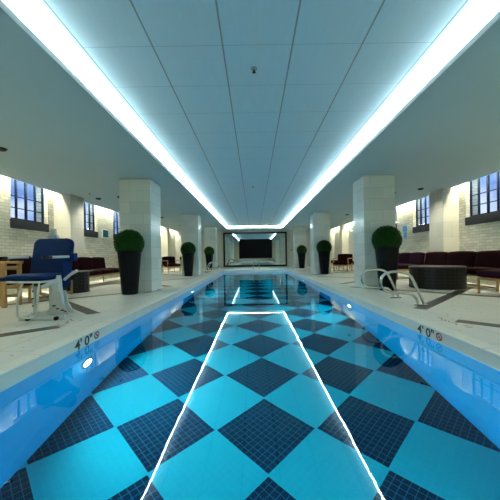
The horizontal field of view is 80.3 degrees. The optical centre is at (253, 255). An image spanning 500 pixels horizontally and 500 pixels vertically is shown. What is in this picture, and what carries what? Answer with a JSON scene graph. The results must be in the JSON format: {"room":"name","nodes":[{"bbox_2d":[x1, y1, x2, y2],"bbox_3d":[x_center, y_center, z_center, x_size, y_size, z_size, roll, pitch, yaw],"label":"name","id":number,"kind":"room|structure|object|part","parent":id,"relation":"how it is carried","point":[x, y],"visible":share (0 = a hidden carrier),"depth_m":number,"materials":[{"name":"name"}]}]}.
{"room":"indoor swimming pool","nodes":[
{"label":"indoor swimming pool","id":0,"kind":"room"},
{"bbox_2d":[0,175,174,293],"bbox_3d":[-5.853,-0.463,8.500,0.350,3.200,26.000,-1,0,0],"label":"wall","id":1,"kind":"structure","parent":0,"point":[13,241],"depth_m":8.17,"materials":[{"name":"white brick"}]},
{"bbox_2d":[10,179,48,231],"bbox_3d":[-5.770,-1.300,7.550,0.200,1.288,1.300,-1,0,0],"label":"window","id":2,"kind":"structure","parent":1,"relation":"in","point":[17,223],"depth_m":7.54,"materials":[{"name":"blue paint"}]},
{"bbox_3d":[-5.762,-0.766,7.550,0.200,0.218,1.300,-1,0,0],"label":"sill","id":3,"kind":"part","parent":2,"relation":"part of","materials":[{"name":"stone"}]},
{"bbox_2d":[53,192,83,256],"bbox_3d":[-5.439,-0.564,8.745,0.480,2.890,0.650,-1,0,0],"label":"wall pier","id":4,"kind":"object","parent":1,"relation":"attached to","point":[68,208],"visible":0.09,"depth_m":8.43,"materials":[{"name":"paint"}]},
{"bbox_2d":[84,202,97,237],"bbox_3d":[-5.770,-1.300,10.190,0.200,1.288,1.200,-1,0,0],"label":"window","id":5,"kind":"structure","parent":1,"relation":"in","point":[87,233],"depth_m":10.39,"materials":[{"name":"blue paint"}]},
{"bbox_3d":[-5.811,-1.409,10.190,0.040,1.070,1.140,-1,0,0],"label":"frame","id":6,"kind":"part","parent":5,"relation":"part of","materials":[{"name":"blue paint"}]},
{"bbox_3d":[-5.762,-0.766,10.190,0.200,0.218,1.200,-1,0,0],"label":"sill","id":7,"kind":"part","parent":5,"relation":"part of","materials":[{"name":"stone"}]},
{"bbox_2d":[102,229,108,238],"bbox_3d":[-5.664,-0.846,11.300,0.034,0.340,0.480,-1,0,0],"label":"framed picture","id":8,"kind":"object","parent":1,"relation":"attached to","point":[105,233],"visible":1,"depth_m":11.28},
{"bbox_2d":[103,230,107,237],"bbox_3d":[-5.649,-0.846,11.300,0.003,0.270,0.400,-1,0,0],"label":"print","id":9,"kind":"object","parent":8,"relation":"attached to","point":[105,232],"depth_m":11.28},
{"bbox_2d":[113,211,119,239],"bbox_3d":[-5.770,-1.300,12.600,0.200,1.288,1.260,-1,0,0],"label":"window","id":10,"kind":"structure","parent":1,"relation":"in","point":[114,221],"depth_m":12.31,"materials":[{"name":"blue glass"}]},
{"bbox_2d":[161,226,169,269],"bbox_3d":[-5.469,-0.564,18.350,0.420,2.890,0.500,-1,0,0],"label":"wall pier","id":11,"kind":"object","parent":1,"relation":"attached to","point":[165,231],"visible":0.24,"depth_m":18.10,"materials":[{"name":"white paint"}]},
{"bbox_3d":[-5.853,-0.463,17.850,0.350,3.200,7.300,-1,0,0],"label":"wall panel","id":12,"kind":"part","parent":1,"relation":"part of","materials":[{"name":"white paint"}]},
{"bbox_2d":[0,0,499,231],"bbox_3d":[0.035,-1.995,8.400,12.070,0.312,25.800,-1,0,0],"label":"ceiling","id":13,"kind":"structure","parent":0,"point":[329,73],"depth_m":3.75,"materials":[{"name":"white paint"}]},
{"bbox_2d":[0,147,7,151],"bbox_3d":[-4.177,-1.762,4.900,0.170,0.032,0.170,-1,0,0],"label":"recessed light","id":14,"kind":"object","parent":13,"relation":"in","point":[2,149],"visible":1,"depth_m":4.91,"materials":[{"name":"black metal"}]},
{"bbox_2d":[7,0,225,226],"bbox_3d":[-1.909,-1.968,9.250,0.085,0.012,22.060,-1,0,0],"label":"led strip","id":15,"kind":"object","parent":13,"relation":"attached to","point":[11,2],"visible":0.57,"depth_m":3.17,"materials":[{"name":"white plastic"}]},
{"bbox_2d":[250,66,256,73],"bbox_3d":[0.000,-2.027,3.240,0.076,0.044,0.076,-1,0,0],"label":"sprinkler head","id":16,"kind":"object","parent":13,"relation":"attached to","point":[254,68],"visible":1,"depth_m":3.23},
{"bbox_2d":[283,0,499,225],"bbox_3d":[1.985,-2.026,9.250,0.085,0.012,22.060,-1,0,0],"label":"led strip","id":17,"kind":"object","parent":13,"relation":"attached to","point":[497,4],"visible":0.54,"depth_m":3.33,"materials":[{"name":"white plastic"}]},
{"bbox_2d":[0,266,499,365],"bbox_3d":[0.079,0.924,8.400,11.470,0.250,25.800,-1,0,0],"label":"floor","id":18,"kind":"structure","parent":0,"point":[484,309],"depth_m":4.62,"materials":[{"name":"tile"}]},
{"bbox_2d":[0,261,23,307],"bbox_3d":[-4.313,0.476,5.080,0.440,0.775,0.400,-1,0,0],"label":"armchair","id":19,"kind":"object","parent":18,"relation":"on","point":[3,264],"visible":0.74,"depth_m":5.02,"materials":[{"name":"brown wood"}]},
{"bbox_3d":[-4.483,0.502,5.240,0.060,0.730,0.044,-1,0,0],"label":"leg","id":20,"kind":"part","parent":19,"relation":"part of","materials":[{"name":"brown wood"}]},
{"bbox_3d":[-4.143,0.496,4.920,0.060,0.730,0.044,-1,0,0],"label":"leg","id":21,"kind":"part","parent":19,"relation":"part of","materials":[{"name":"brown wood"}]},
{"bbox_3d":[-4.319,0.111,5.080,0.440,0.044,0.400,-1,0,0],"label":"seat","id":22,"kind":"part","parent":19,"relation":"part of","materials":[{"name":"brown wood"}]},
{"bbox_3d":[-4.143,0.496,5.240,0.060,0.730,0.044,-1,0,0],"label":"leg","id":23,"kind":"part","parent":19,"relation":"part of","materials":[{"name":"brown wood"}]},
{"bbox_2d":[0,325,59,336],"bbox_3d":[-3.683,0.856,2.125,0.180,0.005,3.889,-1,0,45],"label":"trim","id":24,"kind":"structure","parent":18,"relation":"on","point":[56,326],"depth_m":3.29,"materials":[{"name":"metal"}]},
{"bbox_2d":[0,229,77,320],"bbox_3d":[-2.917,0.218,4.114,1.158,1.250,0.744,-1,0,0],"label":"lift","id":25,"kind":"object","parent":18,"relation":"on","point":[53,257],"visible":1,"depth_m":4.11,"materials":[{"name":"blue plastic"}]},
{"bbox_3d":[-3.296,0.021,4.136,0.036,0.039,0.321,-1,0,8],"label":"armrest","id":26,"kind":"part","parent":25,"relation":"part of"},
{"bbox_3d":[-2.958,0.284,4.039,0.560,0.096,0.460,-1,0,8],"label":"seat","id":27,"kind":"part","parent":25,"relation":"part of","materials":[{"name":"blue plastic"}]},
{"bbox_3d":[-3.032,0.575,4.100,0.070,0.460,0.060,-1,0,0],"label":"post","id":28,"kind":"part","parent":25,"relation":"part of","materials":[{"name":"grey plastic"}]},
{"bbox_3d":[-2.781,0.812,4.180,0.605,0.059,0.612,-1,0,0],"label":"plate","id":29,"kind":"part","parent":25,"relation":"part of","materials":[{"name":"grey plastic"}]},
{"bbox_3d":[-2.666,0.358,3.893,0.231,0.132,0.055,-1,0,0],"label":"lift arm","id":30,"kind":"part","parent":25,"relation":"part of"},
{"bbox_3d":[-2.933,0.016,4.317,0.620,0.544,0.154,-1,0,8],"label":"backrest","id":31,"kind":"part","parent":25,"relation":"part of","materials":[{"name":"blue plastic"}]},
{"bbox_3d":[-2.993,0.192,4.440,0.130,1.195,0.060,-1,0,0],"label":"casing","id":32,"kind":"part","parent":25,"relation":"part of","materials":[{"name":"grey plastic"}]},
{"bbox_3d":[-2.633,0.012,4.043,0.036,0.039,0.321,-1,0,8],"label":"armrest","id":33,"kind":"part","parent":25,"relation":"part of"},
{"bbox_3d":[-2.452,0.256,3.967,0.239,0.152,0.041,-1,0,18],"label":"swing handle","id":34,"kind":"part","parent":25,"relation":"part of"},
{"bbox_2d":[7,257,73,302],"bbox_3d":[-4.462,0.443,6.030,0.837,0.849,1.312,-1,0,0],"label":"sofa","id":35,"kind":"object","parent":18,"relation":"on","point":[26,266],"visible":0.17,"depth_m":5.89,"materials":[{"name":"brown wood"}]},
{"bbox_2d":[7,259,18,275],"bbox_3d":[-4.797,0.257,5.700,0.174,0.468,0.652,-1,0,0],"label":"cushion","id":36,"kind":"object","parent":35,"relation":"on","point":[9,272],"depth_m":5.81,"materials":[{"name":"brown wood"}]},
{"bbox_2d":[7,283,31,285],"bbox_3d":[-4.373,0.474,5.700,0.660,0.178,0.652,-1,0,0],"label":"seat cushion","id":37,"kind":"object","parent":35,"relation":"on","point":[25,284],"depth_m":5.38,"materials":[{"name":"red fabric"}]},
{"bbox_2d":[19,257,31,273],"bbox_3d":[-4.797,0.257,6.360,0.174,0.468,0.652,-1,0,0],"label":"cushion","id":38,"kind":"object","parent":35,"relation":"on","point":[26,266],"depth_m":6.17,"materials":[{"name":"red fabric"}]},
{"bbox_3d":[-4.090,0.711,5.410,0.052,0.300,0.050,-1,0,0],"label":"leg","id":39,"kind":"part","parent":35,"relation":"part of","materials":[{"name":"brown wood"}]},
{"bbox_3d":[-4.435,0.681,6.030,0.730,0.270,1.280,-1,0,0],"label":"seat rail","id":40,"kind":"part","parent":35,"relation":"part of","materials":[{"name":"white metal"}]},
{"bbox_2d":[41,293,99,314],"bbox_3d":[-3.683,0.856,5.655,3.889,0.005,0.180,-1,0,45],"label":"trim","id":41,"kind":"structure","parent":18,"relation":"on","point":[77,307],"depth_m":4.74,"materials":[{"name":"metal"}]},
{"bbox_2d":[63,271,89,293],"bbox_3d":[-4.291,0.614,7.120,0.612,0.500,0.612,-1,0,0],"label":"table","id":42,"kind":"object","parent":18,"relation":"on","point":[81,283],"visible":0.53,"depth_m":6.94,"materials":[{"name":"black wicker"}]},
{"bbox_2d":[0,289,159,305],"bbox_3d":[-3.683,0.856,5.975,0.180,0.005,3.889,-1,0,45],"label":"trim","id":43,"kind":"structure","parent":18,"relation":"on","point":[159,289],"depth_m":6.08,"materials":[{"name":"tile"}]},
{"bbox_2d":[72,257,119,285],"bbox_3d":[-4.842,0.449,9.050,0.817,0.849,2.322,-1,0,0],"label":"sofa","id":44,"kind":"object","parent":18,"relation":"on","point":[96,266],"visible":0.63,"depth_m":9.01,"materials":[{"name":"brown fabric"}]},
{"bbox_2d":[72,260,78,270],"bbox_3d":[-5.167,0.263,8.273,0.174,0.468,0.769,-1,0,0],"label":"cushion","id":45,"kind":"object","parent":44,"relation":"on","point":[75,264],"depth_m":8.47,"materials":[{"name":"red fabric"}]},
{"bbox_2d":[78,257,93,269],"bbox_3d":[-5.167,0.263,9.050,0.174,0.468,0.769,-1,0,0],"label":"cushion","id":46,"kind":"object","parent":44,"relation":"on","point":[84,263],"depth_m":9.00,"materials":[{"name":"red fabric"}]},
{"bbox_2d":[78,270,100,275],"bbox_3d":[-4.753,0.480,8.273,0.640,0.178,0.769,-1,0,0],"label":"seat cushion","id":47,"kind":"object","parent":44,"relation":"on","point":[92,272],"depth_m":8.25,"materials":[{"name":"red fabric"}]},
{"bbox_2d":[91,257,105,268],"bbox_3d":[-5.167,0.263,9.827,0.174,0.468,0.769,-1,0,0],"label":"cushion","id":48,"kind":"object","parent":44,"relation":"on","point":[98,262],"depth_m":9.75,"materials":[{"name":"red fabric"}]},
{"bbox_2d":[88,269,113,274],"bbox_3d":[-4.753,0.480,9.050,0.640,0.178,0.769,-1,0,0],"label":"seat cushion","id":49,"kind":"object","parent":44,"relation":"on","point":[103,271],"depth_m":8.92,"materials":[{"name":"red fabric"}]},
{"bbox_3d":[-4.815,0.686,9.050,0.710,0.270,2.290,-1,0,0],"label":"seat rail","id":50,"kind":"part","parent":44,"relation":"part of","materials":[{"name":"brown wood"}]},
{"bbox_2d":[101,268,118,272],"bbox_3d":[-4.753,0.480,9.827,0.640,0.178,0.769,-1,0,0],"label":"seat cushion","id":51,"kind":"object","parent":44,"relation":"on","point":[116,270],"depth_m":9.55,"materials":[{"name":"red fabric"}]},
{"bbox_2d":[113,229,144,294],"bbox_3d":[-2.751,0.120,6.557,0.654,1.442,0.645,-1,0,-33],"label":"potted topiary","id":52,"kind":"object","parent":18,"relation":"on","point":[129,244],"visible":1,"depth_m":6.38,"materials":[{"name":"plastic"}]},
{"bbox_2d":[116,251,141,294],"bbox_3d":[-2.747,0.363,6.555,0.524,0.955,0.524,-1,0,-33],"label":"planter","id":53,"kind":"object","parent":52,"relation":"attached to","point":[129,262],"depth_m":6.39,"materials":[{"name":"black plastic"}]},
{"bbox_2d":[119,179,161,291],"bbox_3d":[-2.760,-0.479,7.268,0.735,2.640,0.735,-1,0,0],"label":"column","id":54,"kind":"structure","parent":18,"relation":"on","point":[139,199],"depth_m":6.90,"materials":[{"name":"tile"}]},
{"bbox_2d":[162,256,180,272],"bbox_3d":[-4.356,0.441,15.614,0.740,0.849,0.787,-1,0,-40],"label":"armchair","id":55,"kind":"object","parent":18,"relation":"on","point":[168,262],"visible":0.99,"depth_m":15.58,"materials":[{"name":"brown wood"}]},
{"bbox_2d":[162,256,175,264],"bbox_3d":[-4.556,0.254,15.849,0.722,0.468,0.174,-1,0,-40],"label":"cushion","id":56,"kind":"object","parent":55,"relation":"on","point":[171,259],"depth_m":15.80,"materials":[{"name":"red fabric"}]},
{"bbox_2d":[163,263,180,266],"bbox_3d":[-4.298,0.473,15.546,0.722,0.178,0.610,-1,0,-40],"label":"seat cushion","id":57,"kind":"object","parent":55,"relation":"on","point":[164,264],"depth_m":15.38,"materials":[{"name":"red fabric"}]},
{"bbox_2d":[180,242,195,275],"bbox_3d":[-2.753,0.120,12.405,0.645,1.442,0.654,-1,0,-17],"label":"potted topiary","id":58,"kind":"object","parent":18,"relation":"on","point":[188,249],"visible":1,"depth_m":12.22,"materials":[{"name":"green plant"}]},
{"bbox_2d":[182,253,194,275],"bbox_3d":[-2.747,0.363,12.405,0.524,0.955,0.524,-1,0,-17],"label":"planter","id":59,"kind":"object","parent":58,"relation":"on","point":[188,258],"depth_m":12.23,"materials":[{"name":"black plastic"}]},
{"bbox_2d":[181,214,201,275],"bbox_3d":[-2.760,-0.479,13.117,0.735,2.640,0.735,-1,0,0],"label":"column","id":60,"kind":"structure","parent":18,"relation":"on","point":[190,223],"depth_m":12.75,"materials":[{"name":"tile"}]},
{"bbox_2d":[204,246,213,269],"bbox_3d":[-2.752,0.120,18.253,0.654,1.442,0.645,-1,0,-2],"label":"potted topiary","id":61,"kind":"object","parent":18,"relation":"on","point":[208,251],"visible":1,"depth_m":18.07,"materials":[{"name":"green plant"}]},
{"bbox_2d":[205,254,212,269],"bbox_3d":[-2.747,0.363,18.255,0.524,0.955,0.524,-1,0,-2],"label":"planter","id":62,"kind":"object","parent":61,"relation":"on","point":[209,257],"depth_m":18.08,"materials":[{"name":"black plastic"}]},
{"bbox_2d":[204,227,217,268],"bbox_3d":[-2.760,-0.479,18.968,0.735,2.640,0.735,-1,0,0],"label":"column","id":63,"kind":"structure","parent":18,"relation":"on","point":[210,233],"depth_m":18.60,"materials":[{"name":"tile"}]},
{"bbox_2d":[0,269,499,375],"bbox_3d":[0.070,0.808,7.900,3.968,0.023,18.440,-1,0,0],"label":"trim","id":64,"kind":"structure","parent":18,"relation":"on","point":[5,368],"depth_m":3.16,"materials":[{"name":"stone"}]},
{"bbox_2d":[0,270,499,390],"bbox_3d":[0.080,1.468,7.900,3.732,1.301,18.204,-1,0,0],"label":"basin","id":65,"kind":"object","parent":18,"relation":"in","point":[18,374],"visible":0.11,"depth_m":3.12,"materials":[{"name":"tile"}]},
{"bbox_2d":[75,331,98,349],"bbox_3d":[-1.793,0.905,3.202,0.002,0.103,0.466,-1,0,0],"label":"depth marker","id":66,"kind":"object","parent":65,"relation":"attached to","point":[95,337],"visible":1,"depth_m":3.18,"materials":[{"name":"black paint"}]},
{"bbox_2d":[0,272,499,499],"bbox_3d":[0.072,0.929,7.900,3.730,0.001,18.202,-1,0,0],"label":"pool water","id":67,"kind":"object","parent":65,"relation":"in","point":[239,385],"visible":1,"depth_m":1.79,"materials":[{"name":"blue liquid"}]},
{"bbox_2d":[417,325,441,340],"bbox_3d":[1.935,0.850,3.278,0.002,0.103,0.466,-1,0,0],"label":"depth marker","id":68,"kind":"object","parent":65,"relation":"attached to","point":[419,327],"visible":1,"depth_m":3.25,"materials":[{"name":"black paint"}]},
{"bbox_2d":[293,226,306,267],"bbox_3d":[2.929,-0.564,18.968,0.735,2.640,0.735,-1,0,0],"label":"column","id":69,"kind":"structure","parent":18,"relation":"on","point":[299,232],"depth_m":18.60,"materials":[{"name":"tile"}]},
{"bbox_2d":[296,245,306,267],"bbox_3d":[2.940,0.035,18.255,0.645,1.442,0.654,-1,0,-26],"label":"potted topiary","id":70,"kind":"object","parent":18,"relation":"on","point":[301,250],"visible":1,"depth_m":18.07,"materials":[{"name":"green plant"}]},
{"bbox_2d":[298,253,305,267],"bbox_3d":[2.942,0.279,18.255,0.524,0.955,0.524,-1,0,-26],"label":"planter","id":71,"kind":"object","parent":70,"relation":"attached to","point":[301,256],"depth_m":18.08,"materials":[{"name":"black plastic"}]},
{"bbox_2d":[310,212,330,273],"bbox_3d":[2.929,-0.564,13.117,0.735,2.640,0.735,-1,0,0],"label":"column","id":72,"kind":"structure","parent":18,"relation":"on","point":[319,221],"depth_m":12.75,"materials":[{"name":"tile"}]},
{"bbox_2d":[316,240,331,273],"bbox_3d":[2.939,0.035,12.403,0.654,1.442,0.645,-1,0,-42],"label":"potted topiary","id":73,"kind":"object","parent":18,"relation":"on","point":[324,247],"visible":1,"depth_m":12.22,"materials":[{"name":"green plant"}]},
{"bbox_2d":[318,251,330,273],"bbox_3d":[2.942,0.279,12.405,0.524,0.955,0.524,-1,0,-42],"label":"planter","id":74,"kind":"object","parent":73,"relation":"attached to","point":[324,256],"depth_m":12.23,"materials":[{"name":"black plastic"}]},
{"bbox_2d":[333,254,352,271],"bbox_3d":[4.266,0.314,14.215,0.740,0.849,0.787,-1,0,35],"label":"armchair","id":75,"kind":"object","parent":18,"relation":"on","point":[343,259],"visible":1,"depth_m":14.18,"materials":[{"name":"brown wood"}]},
{"bbox_2d":[333,261,351,264],"bbox_3d":[4.215,0.346,14.143,0.722,0.178,0.610,-1,0,35],"label":"seat cushion","id":76,"kind":"object","parent":75,"relation":"on","point":[338,262],"depth_m":13.94,"materials":[{"name":"red fabric"}]},
{"bbox_3d":[4.256,0.552,14.196,0.690,0.270,0.680,-1,0,35],"label":"seat rail","id":77,"kind":"part","parent":75,"relation":"part of","materials":[{"name":"brown wood"}]},
{"bbox_2d":[337,254,352,261],"bbox_3d":[4.439,0.120,14.466,0.722,0.468,0.174,-1,0,35],"label":"cushion","id":78,"kind":"object","parent":75,"relation":"on","point":[341,257],"depth_m":14.41,"materials":[{"name":"purple fabric"}]},
{"bbox_2d":[353,175,394,288],"bbox_3d":[2.929,-0.564,7.268,0.735,2.640,0.735,-1,0,0],"label":"column","id":79,"kind":"structure","parent":18,"relation":"on","point":[373,195],"depth_m":6.90,"materials":[{"name":"tile"}]},
{"bbox_2d":[361,268,401,297],"bbox_3d":[2.292,0.493,5.350,0.732,0.553,0.100,-1,0,0],"label":"grab rail","id":80,"kind":"object","parent":18,"relation":"on","point":[369,269],"visible":0.91,"depth_m":5.33,"materials":[{"name":"metal"}]},
{"bbox_2d":[371,225,402,290],"bbox_3d":[2.937,0.036,6.554,0.654,1.442,0.645,-1,0,33],"label":"potted topiary","id":81,"kind":"object","parent":18,"relation":"on","point":[387,240],"visible":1,"depth_m":6.38,"materials":[{"name":"green plant"}]},
{"bbox_2d":[374,247,398,290],"bbox_3d":[2.942,0.279,6.555,0.524,0.955,0.524,-1,0,33],"label":"planter","id":82,"kind":"object","parent":81,"relation":"attached to","point":[386,257],"depth_m":6.38,"materials":[{"name":"black plastic"}]},
{"bbox_2d":[397,252,424,279],"bbox_3d":[4.873,0.304,10.300,0.937,0.849,2.172,-1,0,0],"label":"sofa","id":83,"kind":"object","parent":18,"relation":"on","point":[405,259],"visible":0.43,"depth_m":9.52,"materials":[{"name":"purple fabric"}]},
{"bbox_2d":[398,252,409,263],"bbox_3d":[5.252,0.108,10.300,0.174,0.468,0.719,-1,0,0],"label":"cushion","id":84,"kind":"object","parent":83,"relation":"on","point":[404,258],"depth_m":10.24,"materials":[{"name":"fabric"}]},
{"bbox_2d":[397,264,416,268],"bbox_3d":[4.785,0.338,9.573,0.760,0.178,0.719,-1,0,0],"label":"seat cushion","id":85,"kind":"object","parent":83,"relation":"on","point":[400,266],"depth_m":9.22,"materials":[{"name":"fabric"}]},
{"bbox_2d":[409,252,424,264],"bbox_3d":[5.252,0.108,9.573,0.174,0.468,0.719,-1,0,0],"label":"cushion","id":86,"kind":"object","parent":83,"relation":"on","point":[418,258],"depth_m":9.44,"materials":[{"name":"fabric"}]},
{"bbox_2d":[354,287,499,296],"bbox_3d":[3.767,0.746,5.975,3.889,0.005,0.180,-1,0,45],"label":"trim","id":87,"kind":"structure","parent":18,"relation":"on","point":[354,287],"depth_m":5.88,"materials":[{"name":"tile"}]},
{"bbox_2d":[408,265,466,289],"bbox_3d":[4.308,0.486,7.000,1.172,0.500,1.172,-1,0,0],"label":"table","id":88,"kind":"object","parent":18,"relation":"on","point":[433,277],"visible":0.96,"depth_m":6.53,"materials":[{"name":"black wicker"}]},
{"bbox_2d":[415,286,473,309],"bbox_3d":[3.767,0.746,5.655,0.180,0.005,3.889,-1,0,45],"label":"trim","id":89,"kind":"structure","parent":18,"relation":"on","point":[441,299],"depth_m":5.13,"materials":[{"name":"tile"}]},
{"bbox_2d":[379,270,427,305],"bbox_3d":[2.292,0.493,4.550,0.732,0.553,0.100,-1,0,0],"label":"grab rail","id":90,"kind":"object","parent":89,"relation":"on","point":[391,271],"visible":1,"depth_m":4.53,"materials":[{"name":"metal"}]},
{"bbox_2d":[421,250,499,291],"bbox_3d":[5.144,0.300,7.550,0.457,0.849,3.072,-1,0,0],"label":"sofa","id":91,"kind":"object","parent":18,"relation":"on","point":[474,261],"visible":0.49,"depth_m":7.08,"materials":[{"name":"brown fabric"}]},
{"bbox_2d":[424,252,447,264],"bbox_3d":[5.282,0.107,8.577,0.174,0.468,1.019,-1,0,0],"label":"cushion","id":92,"kind":"object","parent":91,"relation":"on","point":[432,258],"depth_m":8.49,"materials":[{"name":"purple fabric"}]},
{"bbox_2d":[446,251,475,266],"bbox_3d":[5.282,0.107,7.550,0.174,0.468,1.019,-1,0,0],"label":"cushion","id":93,"kind":"object","parent":91,"relation":"on","point":[459,258],"depth_m":7.46,"materials":[{"name":"purple fabric"}]},
{"bbox_3d":[5.124,0.539,7.550,0.350,0.270,3.040,-1,0,0],"label":"seat rail","id":94,"kind":"part","parent":91,"relation":"part of","materials":[{"name":"brown wood"}]},
{"bbox_2d":[467,267,499,273],"bbox_3d":[5.056,0.334,6.523,0.280,0.178,1.019,-1,0,0],"label":"seat cushion","id":95,"kind":"object","parent":91,"relation":"on","point":[470,270],"depth_m":6.55,"materials":[{"name":"purple fabric"}]},
{"bbox_2d":[474,250,499,267],"bbox_3d":[5.282,0.107,6.523,0.174,0.468,1.019,-1,0,0],"label":"cushion","id":96,"kind":"object","parent":91,"relation":"on","point":[491,258],"depth_m":6.63,"materials":[{"name":"purple fabric"}]},
{"bbox_3d":[4.969,0.576,6.050,0.052,0.300,0.050,-1,0,0],"label":"leg","id":97,"kind":"part","parent":91,"relation":"part of","materials":[{"name":"brown wood"}]},
{"bbox_2d":[455,319,499,327],"bbox_3d":[3.767,0.746,2.125,3.889,0.005,0.180,-1,0,45],"label":"trim","id":98,"kind":"structure","parent":18,"relation":"on","point":[458,320],"depth_m":3.35,"materials":[{"name":"metal"}]},
{"bbox_2d":[476,269,499,292],"bbox_3d":[5.028,0.485,5.420,1.272,0.480,0.950,-1,0,0],"label":"bench","id":99,"kind":"object","parent":18,"relation":"on","point":[489,275],"visible":1,"depth_m":5.62,"materials":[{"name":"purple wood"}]},
{"bbox_3d":[4.429,0.584,5.845,0.050,0.300,0.052,-1,0,0],"label":"leg","id":100,"kind":"part","parent":99,"relation":"part of","materials":[{"name":"brown wood"}]},
{"bbox_2d":[476,269,499,278],"bbox_3d":[5.026,0.335,5.420,1.272,0.178,0.950,-1,0,0],"label":"seat cushion","id":101,"kind":"object","parent":99,"relation":"on","point":[484,274],"depth_m":5.59,"materials":[{"name":"fabric"}]},
{"bbox_3d":[5.029,0.540,5.415,1.240,0.270,0.880,-1,0,0],"label":"seat rail","id":102,"kind":"part","parent":99,"relation":"part of","materials":[{"name":"brown wood"}]},
{"bbox_3d":[-3.683,0.856,13.675,2.877,0.005,2.877,-1,0,0],"label":"trim","id":103,"kind":"structure","parent":18,"relation":"on","visible":0},
{"bbox_2d":[204,262,218,272],"bbox_3d":[-2.156,0.559,15.000,0.732,0.553,0.100,-1,0,0],"label":"grab rail","id":104,"kind":"object","parent":103,"relation":"on","point":[210,262],"visible":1,"depth_m":14.98,"materials":[{"name":"metal"}]},
{"bbox_2d":[175,229,334,267],"bbox_3d":[0.057,-0.551,21.400,12.170,3.200,0.200,-1,0,0],"label":"wall","id":105,"kind":"structure","parent":0,"point":[290,263],"depth_m":21.30,"materials":[{"name":"stone"}]},
{"bbox_2d":[223,232,286,266],"bbox_3d":[0.083,-0.476,21.250,4.560,2.470,0.060,-1,0,0],"label":"wall mirror","id":106,"kind":"object","parent":105,"relation":"attached to","point":[230,239],"visible":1,"depth_m":21.26,"materials":[{"name":"black mirror"}]},
{"bbox_2d":[239,239,271,258],"bbox_3d":[0.113,-0.507,21.166,2.360,1.410,0.097,-1,0,0],"label":"television","id":107,"kind":"object","parent":106,"relation":"attached to","point":[248,248],"visible":1,"depth_m":21.13,"materials":[{"name":"black glass"}]},
{"bbox_2d":[334,179,499,285],"bbox_3d":[5.966,-0.639,8.500,0.350,3.200,26.000,-1,0,0],"label":"wall","id":108,"kind":"structure","parent":0,"point":[484,236],"depth_m":8.24,"materials":[{"name":"white brick"}]},
{"bbox_2d":[339,223,348,267],"bbox_3d":[5.580,-0.728,18.350,0.420,2.890,0.500,-1,0,0],"label":"wall pier","id":109,"kind":"object","parent":108,"relation":"attached to","point":[343,229],"visible":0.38,"depth_m":18.10,"materials":[{"name":"white paint"}]},
{"bbox_3d":[5.966,-0.639,17.850,0.350,3.200,7.300,-1,0,0],"label":"wall panel","id":110,"kind":"part","parent":108,"relation":"part of","materials":[{"name":"white paint"}]},
{"bbox_2d":[395,207,396,227],"bbox_3d":[5.859,-1.473,12.600,0.200,1.288,1.260,-1,0,0],"label":"window","id":111,"kind":"structure","parent":108,"relation":"in","point":[395,207],"depth_m":12.28,"materials":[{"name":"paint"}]},
{"bbox_2d":[403,226,406,238],"bbox_3d":[5.768,-0.896,11.350,0.026,0.500,0.280,-1,0,0],"label":"wall sign","id":112,"kind":"object","parent":108,"relation":"attached to","point":[404,227],"visible":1,"depth_m":11.34,"materials":[{"name":"blue paint"}]},
{"bbox_2d":[412,197,428,232],"bbox_3d":[5.859,-1.473,10.190,0.200,1.288,1.200,-1,0,0],"label":"window","id":113,"kind":"structure","parent":108,"relation":"in","point":[425,227],"depth_m":10.42,"materials":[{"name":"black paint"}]},
{"bbox_3d":[5.867,-0.938,10.190,0.200,0.218,1.200,-1,0,0],"label":"sill","id":114,"kind":"part","parent":113,"relation":"part of","materials":[{"name":"stone"}]},
{"bbox_3d":[5.897,-1.583,10.190,0.040,1.070,1.140,-1,0,0],"label":"frame","id":115,"kind":"part","parent":113,"relation":"part of","materials":[{"name":"black metal"}]},
{"bbox_2d":[429,185,459,251],"bbox_3d":[5.565,-0.728,8.695,0.450,2.890,0.670,-1,0,0],"label":"wall pier","id":116,"kind":"object","parent":108,"relation":"attached to","point":[443,202],"visible":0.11,"depth_m":8.36,"materials":[{"name":"stone"}]},
{"bbox_2d":[465,171,499,225],"bbox_3d":[5.859,-1.473,7.465,0.200,1.288,1.290,-1,0,0],"label":"window","id":117,"kind":"structure","parent":108,"relation":"in","point":[494,216],"depth_m":7.46,"materials":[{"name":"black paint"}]},
{"bbox_3d":[5.867,-0.938,7.465,0.200,0.218,1.290,-1,0,0],"label":"sill","id":118,"kind":"part","parent":117,"relation":"part of","materials":[{"name":"stone"}]}
]}

